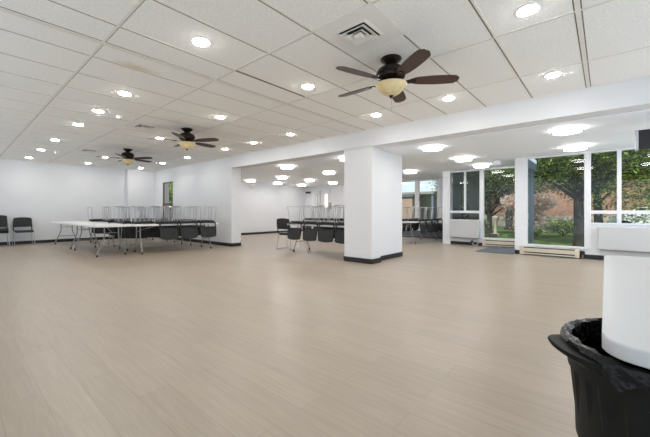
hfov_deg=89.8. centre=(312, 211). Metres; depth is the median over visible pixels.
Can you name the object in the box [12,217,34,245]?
chair
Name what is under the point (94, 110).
recessed light
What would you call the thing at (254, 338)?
floor
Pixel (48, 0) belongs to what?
trim
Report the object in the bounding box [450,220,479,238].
wall heater
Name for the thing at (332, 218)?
chair
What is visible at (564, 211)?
brick building
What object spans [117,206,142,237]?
chair
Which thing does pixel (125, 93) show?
recessed light
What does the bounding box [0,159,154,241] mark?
wall
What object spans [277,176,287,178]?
flush light
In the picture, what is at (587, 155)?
window frame
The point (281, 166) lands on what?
flush light
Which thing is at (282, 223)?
chair
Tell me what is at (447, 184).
wall column
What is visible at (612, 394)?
trash can
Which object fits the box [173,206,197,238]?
chair
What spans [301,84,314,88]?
recessed light
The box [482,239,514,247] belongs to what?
baseboard heater
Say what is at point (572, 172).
leafy tree
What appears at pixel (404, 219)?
chair
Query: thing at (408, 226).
chair
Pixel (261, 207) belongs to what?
wall
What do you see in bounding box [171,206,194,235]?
chair
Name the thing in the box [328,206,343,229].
chair
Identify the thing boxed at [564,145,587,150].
diffuser
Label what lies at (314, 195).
door
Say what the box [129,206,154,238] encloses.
chair
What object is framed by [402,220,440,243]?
folding table
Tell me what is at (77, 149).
ceiling vent
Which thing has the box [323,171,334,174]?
flush light
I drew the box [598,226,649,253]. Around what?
wall heater
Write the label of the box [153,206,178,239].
chair
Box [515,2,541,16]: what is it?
recessed light
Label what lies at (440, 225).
chair
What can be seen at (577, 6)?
ceiling grid
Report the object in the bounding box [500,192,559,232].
shrub
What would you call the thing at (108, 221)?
chair
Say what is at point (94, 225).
folding table
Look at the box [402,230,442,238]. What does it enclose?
baseboard heater
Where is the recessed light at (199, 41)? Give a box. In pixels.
[191,36,210,46]
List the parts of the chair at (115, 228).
backrest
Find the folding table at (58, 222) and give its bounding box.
[51,221,99,248]
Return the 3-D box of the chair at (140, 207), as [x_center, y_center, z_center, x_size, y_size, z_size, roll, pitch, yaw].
[-5.593,0.295,10.267,0.541,0.868,0.496,0,0,43]
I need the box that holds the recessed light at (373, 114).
[371,113,381,116]
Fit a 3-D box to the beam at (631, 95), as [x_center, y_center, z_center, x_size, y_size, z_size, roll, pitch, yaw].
[-0.781,-1.482,8.530,15.550,0.346,0.340,0,0,42]
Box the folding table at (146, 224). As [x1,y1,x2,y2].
[128,222,217,253]
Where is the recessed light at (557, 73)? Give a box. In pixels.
[544,71,562,77]
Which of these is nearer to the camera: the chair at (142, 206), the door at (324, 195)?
the chair at (142, 206)
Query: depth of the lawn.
14.83 m
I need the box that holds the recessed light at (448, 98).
[442,96,455,100]
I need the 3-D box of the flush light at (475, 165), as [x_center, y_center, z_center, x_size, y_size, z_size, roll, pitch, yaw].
[4.739,-1.280,9.182,0.414,0.075,0.414,0,0,42]
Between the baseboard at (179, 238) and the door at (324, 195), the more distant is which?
the door at (324, 195)
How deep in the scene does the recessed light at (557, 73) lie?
3.90 m
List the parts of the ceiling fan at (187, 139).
blade, lamp shade, blade, blade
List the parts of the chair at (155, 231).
backrest, frame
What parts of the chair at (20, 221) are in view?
backrest, frame, seat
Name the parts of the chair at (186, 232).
backrest, frame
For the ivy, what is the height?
2.209 m
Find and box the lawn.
[485,226,573,245]
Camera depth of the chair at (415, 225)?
12.30 m
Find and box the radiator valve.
[580,251,584,258]
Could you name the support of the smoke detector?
attached to the ceiling at (437, 26)
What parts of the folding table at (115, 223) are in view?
leg frame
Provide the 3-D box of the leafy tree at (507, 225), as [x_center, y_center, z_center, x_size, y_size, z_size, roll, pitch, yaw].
[12.824,-2.945,20.573,9.150,8.277,9.802,0,0,24]
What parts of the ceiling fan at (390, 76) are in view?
blade, blade, lamp shade, blade, blade arm, blade arm, blade, blade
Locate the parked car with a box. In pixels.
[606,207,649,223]
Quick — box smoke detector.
[116,115,123,119]
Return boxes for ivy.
[459,182,469,219]
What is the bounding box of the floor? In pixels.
[0,231,603,436]
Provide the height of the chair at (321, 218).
0.868 m
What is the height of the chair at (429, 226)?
0.868 m
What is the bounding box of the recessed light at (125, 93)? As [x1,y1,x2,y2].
[117,91,131,95]
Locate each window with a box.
[162,181,172,218]
[402,178,442,231]
[450,169,484,238]
[451,166,514,247]
[484,166,514,240]
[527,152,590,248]
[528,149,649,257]
[591,148,649,224]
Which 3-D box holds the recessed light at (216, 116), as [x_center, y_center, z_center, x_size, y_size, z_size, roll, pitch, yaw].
[-1.617,-1.634,5.687,0.188,0.022,0.188,0,0,42]
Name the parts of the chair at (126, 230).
backrest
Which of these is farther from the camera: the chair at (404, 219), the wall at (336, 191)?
the wall at (336, 191)
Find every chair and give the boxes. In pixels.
[0,215,9,242]
[0,225,9,245]
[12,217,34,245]
[87,207,107,233]
[102,207,123,233]
[104,207,126,235]
[113,206,137,235]
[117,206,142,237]
[124,207,145,219]
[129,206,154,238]
[138,206,161,236]
[151,206,175,236]
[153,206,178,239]
[158,206,179,227]
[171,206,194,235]
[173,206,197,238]
[189,207,211,234]
[193,206,216,237]
[277,218,300,249]
[287,206,312,239]
[302,207,320,229]
[303,205,329,240]
[313,206,338,238]
[313,207,326,231]
[318,205,337,241]
[325,207,342,220]
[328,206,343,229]
[334,205,343,243]
[402,207,411,220]
[402,207,418,231]
[406,208,424,230]
[407,207,426,233]
[413,207,432,232]
[413,208,430,230]
[420,207,438,231]
[426,207,442,230]
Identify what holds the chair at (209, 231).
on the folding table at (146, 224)
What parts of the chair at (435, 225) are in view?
backrest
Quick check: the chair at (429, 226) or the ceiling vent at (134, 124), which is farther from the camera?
the chair at (429, 226)
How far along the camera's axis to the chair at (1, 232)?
10.01 m
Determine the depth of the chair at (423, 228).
10.62 m
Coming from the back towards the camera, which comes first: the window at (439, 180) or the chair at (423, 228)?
the window at (439, 180)
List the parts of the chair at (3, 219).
backrest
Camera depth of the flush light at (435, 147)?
6.50 m
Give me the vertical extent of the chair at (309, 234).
0.868 m
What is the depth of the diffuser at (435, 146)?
6.46 m
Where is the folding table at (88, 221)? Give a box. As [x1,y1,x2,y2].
[88,221,152,243]
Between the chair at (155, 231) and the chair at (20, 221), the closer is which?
the chair at (155, 231)
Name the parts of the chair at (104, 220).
backrest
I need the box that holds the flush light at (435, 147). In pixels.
[422,145,443,151]
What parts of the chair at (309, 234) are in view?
backrest, frame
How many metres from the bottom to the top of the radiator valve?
0.175 m
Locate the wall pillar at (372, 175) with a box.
[344,146,401,258]
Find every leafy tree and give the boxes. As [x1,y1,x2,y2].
[169,183,172,217]
[426,169,567,234]
[467,150,649,246]
[487,169,555,229]
[503,150,648,222]
[591,150,649,222]
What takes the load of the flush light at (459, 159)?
attached to the ceiling at (433, 164)
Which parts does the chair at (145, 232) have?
backrest, frame, seat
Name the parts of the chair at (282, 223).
backrest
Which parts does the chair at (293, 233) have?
backrest, frame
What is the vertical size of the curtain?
1.370 m
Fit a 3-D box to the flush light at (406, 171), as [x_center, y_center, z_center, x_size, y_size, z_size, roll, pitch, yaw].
[3.167,-1.280,10.590,0.414,0.075,0.414,0,0,42]
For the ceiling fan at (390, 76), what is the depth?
3.41 m
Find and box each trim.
[0,0,634,165]
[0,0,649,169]
[0,75,649,171]
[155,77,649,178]
[380,109,649,153]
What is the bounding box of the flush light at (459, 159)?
[454,157,472,161]
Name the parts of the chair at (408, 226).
backrest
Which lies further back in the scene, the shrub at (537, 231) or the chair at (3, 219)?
the shrub at (537, 231)
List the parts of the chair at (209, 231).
backrest, frame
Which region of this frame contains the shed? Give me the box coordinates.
[402,195,423,226]
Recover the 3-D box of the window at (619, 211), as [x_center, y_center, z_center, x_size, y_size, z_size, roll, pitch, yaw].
[6.824,-0.517,6.667,1.737,1.600,0.092,0,0,42]
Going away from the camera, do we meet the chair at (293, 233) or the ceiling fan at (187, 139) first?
the ceiling fan at (187, 139)
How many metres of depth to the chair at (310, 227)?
12.05 m
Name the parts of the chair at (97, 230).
backrest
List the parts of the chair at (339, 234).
backrest, frame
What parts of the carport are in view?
post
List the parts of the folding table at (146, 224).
leg frame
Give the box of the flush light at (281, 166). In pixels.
[280,165,293,168]
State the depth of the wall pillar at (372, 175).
6.86 m
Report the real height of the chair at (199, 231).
0.868 m
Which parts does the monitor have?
trim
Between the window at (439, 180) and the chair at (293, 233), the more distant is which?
the window at (439, 180)
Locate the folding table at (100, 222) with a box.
[100,222,174,246]
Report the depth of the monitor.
4.57 m
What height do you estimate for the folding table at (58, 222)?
0.737 m
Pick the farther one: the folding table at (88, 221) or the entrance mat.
the folding table at (88, 221)
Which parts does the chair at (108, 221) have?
backrest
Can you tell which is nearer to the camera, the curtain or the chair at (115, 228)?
the chair at (115, 228)
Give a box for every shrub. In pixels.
[485,219,490,233]
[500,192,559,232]
[534,227,542,236]
[543,220,573,235]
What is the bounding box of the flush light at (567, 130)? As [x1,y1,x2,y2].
[551,127,583,135]
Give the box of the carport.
[402,191,436,223]
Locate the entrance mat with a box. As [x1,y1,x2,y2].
[475,247,514,253]
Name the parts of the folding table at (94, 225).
leg frame, leg frame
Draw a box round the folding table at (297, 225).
[287,224,343,251]
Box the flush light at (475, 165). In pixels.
[473,164,489,167]
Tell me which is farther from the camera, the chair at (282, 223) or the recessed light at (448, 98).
the chair at (282, 223)
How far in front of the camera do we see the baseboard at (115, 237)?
11.12 m
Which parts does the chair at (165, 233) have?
backrest, frame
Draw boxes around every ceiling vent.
[73,148,103,152]
[123,120,165,131]
[314,4,403,54]
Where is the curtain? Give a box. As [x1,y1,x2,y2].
[164,183,168,217]
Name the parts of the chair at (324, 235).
backrest, frame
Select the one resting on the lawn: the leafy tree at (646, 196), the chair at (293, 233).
the leafy tree at (646, 196)
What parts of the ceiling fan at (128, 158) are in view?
lamp shade, blade, blade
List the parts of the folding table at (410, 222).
leg frame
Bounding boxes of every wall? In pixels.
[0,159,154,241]
[155,168,240,242]
[241,182,304,232]
[305,177,442,217]
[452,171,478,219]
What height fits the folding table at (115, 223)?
0.737 m
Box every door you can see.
[311,192,318,228]
[319,190,329,217]
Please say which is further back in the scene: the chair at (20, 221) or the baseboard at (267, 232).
the baseboard at (267, 232)
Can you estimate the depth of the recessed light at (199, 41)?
3.14 m
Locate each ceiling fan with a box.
[96,148,152,169]
[148,127,218,156]
[336,49,459,109]
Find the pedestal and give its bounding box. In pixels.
[490,216,500,235]
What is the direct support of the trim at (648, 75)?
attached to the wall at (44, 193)
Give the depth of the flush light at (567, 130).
5.10 m
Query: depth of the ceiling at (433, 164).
7.70 m
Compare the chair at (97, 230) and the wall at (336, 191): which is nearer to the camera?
the chair at (97, 230)
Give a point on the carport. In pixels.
(429, 200)
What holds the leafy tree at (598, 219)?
on the lawn
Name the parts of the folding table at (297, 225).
leg frame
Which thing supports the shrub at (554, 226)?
on the lawn
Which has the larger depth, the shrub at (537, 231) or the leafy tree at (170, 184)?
the leafy tree at (170, 184)
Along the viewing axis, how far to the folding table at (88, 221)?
10.76 m
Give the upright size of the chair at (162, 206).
0.868 m
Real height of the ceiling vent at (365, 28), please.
0.049 m
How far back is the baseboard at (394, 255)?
6.84 m
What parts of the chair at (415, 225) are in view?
backrest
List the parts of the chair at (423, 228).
backrest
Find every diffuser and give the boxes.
[423,145,442,148]
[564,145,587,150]
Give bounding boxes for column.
[443,171,451,243]
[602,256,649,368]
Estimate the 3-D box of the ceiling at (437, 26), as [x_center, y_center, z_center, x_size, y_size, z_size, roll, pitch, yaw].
[-4.343,-1.705,4.706,15.750,0.120,10.210,0,0,42]
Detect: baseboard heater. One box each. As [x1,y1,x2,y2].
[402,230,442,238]
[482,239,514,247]
[520,245,579,257]
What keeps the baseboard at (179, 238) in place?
attached to the wall at (221, 188)
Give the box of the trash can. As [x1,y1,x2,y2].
[547,318,649,436]
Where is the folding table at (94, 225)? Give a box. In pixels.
[70,223,130,256]
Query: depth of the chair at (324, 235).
7.64 m
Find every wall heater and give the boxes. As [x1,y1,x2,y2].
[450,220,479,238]
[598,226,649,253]
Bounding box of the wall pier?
[515,158,526,249]
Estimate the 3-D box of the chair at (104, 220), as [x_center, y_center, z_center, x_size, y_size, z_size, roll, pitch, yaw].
[-6.290,0.295,10.244,0.541,0.868,0.496,0,0,44]
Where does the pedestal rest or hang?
on the lawn
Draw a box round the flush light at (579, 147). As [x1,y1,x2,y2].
[563,144,588,151]
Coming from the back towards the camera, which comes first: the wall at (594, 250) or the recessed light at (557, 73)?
the wall at (594, 250)
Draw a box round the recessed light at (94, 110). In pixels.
[92,109,104,112]
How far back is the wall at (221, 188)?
10.46 m
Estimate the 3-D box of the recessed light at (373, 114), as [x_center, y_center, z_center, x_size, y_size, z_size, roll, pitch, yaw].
[1.074,-1.634,5.558,0.188,0.022,0.188,0,0,42]
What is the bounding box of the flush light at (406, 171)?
[404,170,416,173]
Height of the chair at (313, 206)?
0.868 m
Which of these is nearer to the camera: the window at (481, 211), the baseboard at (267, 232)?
the window at (481, 211)
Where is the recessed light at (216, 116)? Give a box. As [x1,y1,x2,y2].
[215,115,225,118]
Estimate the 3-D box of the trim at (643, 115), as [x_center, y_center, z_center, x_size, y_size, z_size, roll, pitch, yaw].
[3.500,-1.312,5.403,5.000,0.030,0.720,0,0,42]
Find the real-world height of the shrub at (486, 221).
0.869 m
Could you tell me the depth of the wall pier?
8.10 m
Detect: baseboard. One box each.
[0,236,128,244]
[158,237,240,246]
[241,229,302,234]
[344,252,402,263]
[451,241,603,259]
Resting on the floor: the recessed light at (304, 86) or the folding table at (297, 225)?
the folding table at (297, 225)
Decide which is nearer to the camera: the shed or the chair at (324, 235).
the chair at (324, 235)
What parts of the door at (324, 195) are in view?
pane, frame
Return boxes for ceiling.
[0,0,649,170]
[241,121,649,186]
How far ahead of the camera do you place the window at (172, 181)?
12.89 m
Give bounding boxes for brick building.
[485,167,649,226]
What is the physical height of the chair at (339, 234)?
0.868 m
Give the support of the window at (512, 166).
attached to the wall window at (452, 239)
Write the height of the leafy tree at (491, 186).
5.437 m
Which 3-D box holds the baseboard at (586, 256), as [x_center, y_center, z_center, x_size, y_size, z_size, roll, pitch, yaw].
[5.595,1.013,8.264,1.028,0.100,5.667,0,0,-30]
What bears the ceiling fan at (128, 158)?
hanging from the ceiling at (437, 26)
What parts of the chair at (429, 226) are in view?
backrest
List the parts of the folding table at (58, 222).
leg frame, leg frame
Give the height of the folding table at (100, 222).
0.737 m
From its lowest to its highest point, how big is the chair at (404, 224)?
0.868 m
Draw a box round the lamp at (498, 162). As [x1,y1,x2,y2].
[494,160,500,164]
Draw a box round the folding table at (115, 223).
[115,223,190,250]
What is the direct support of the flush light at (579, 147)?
attached to the ceiling at (433, 164)
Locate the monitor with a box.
[635,129,649,150]
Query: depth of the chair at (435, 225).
11.41 m
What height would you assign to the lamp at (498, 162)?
0.130 m

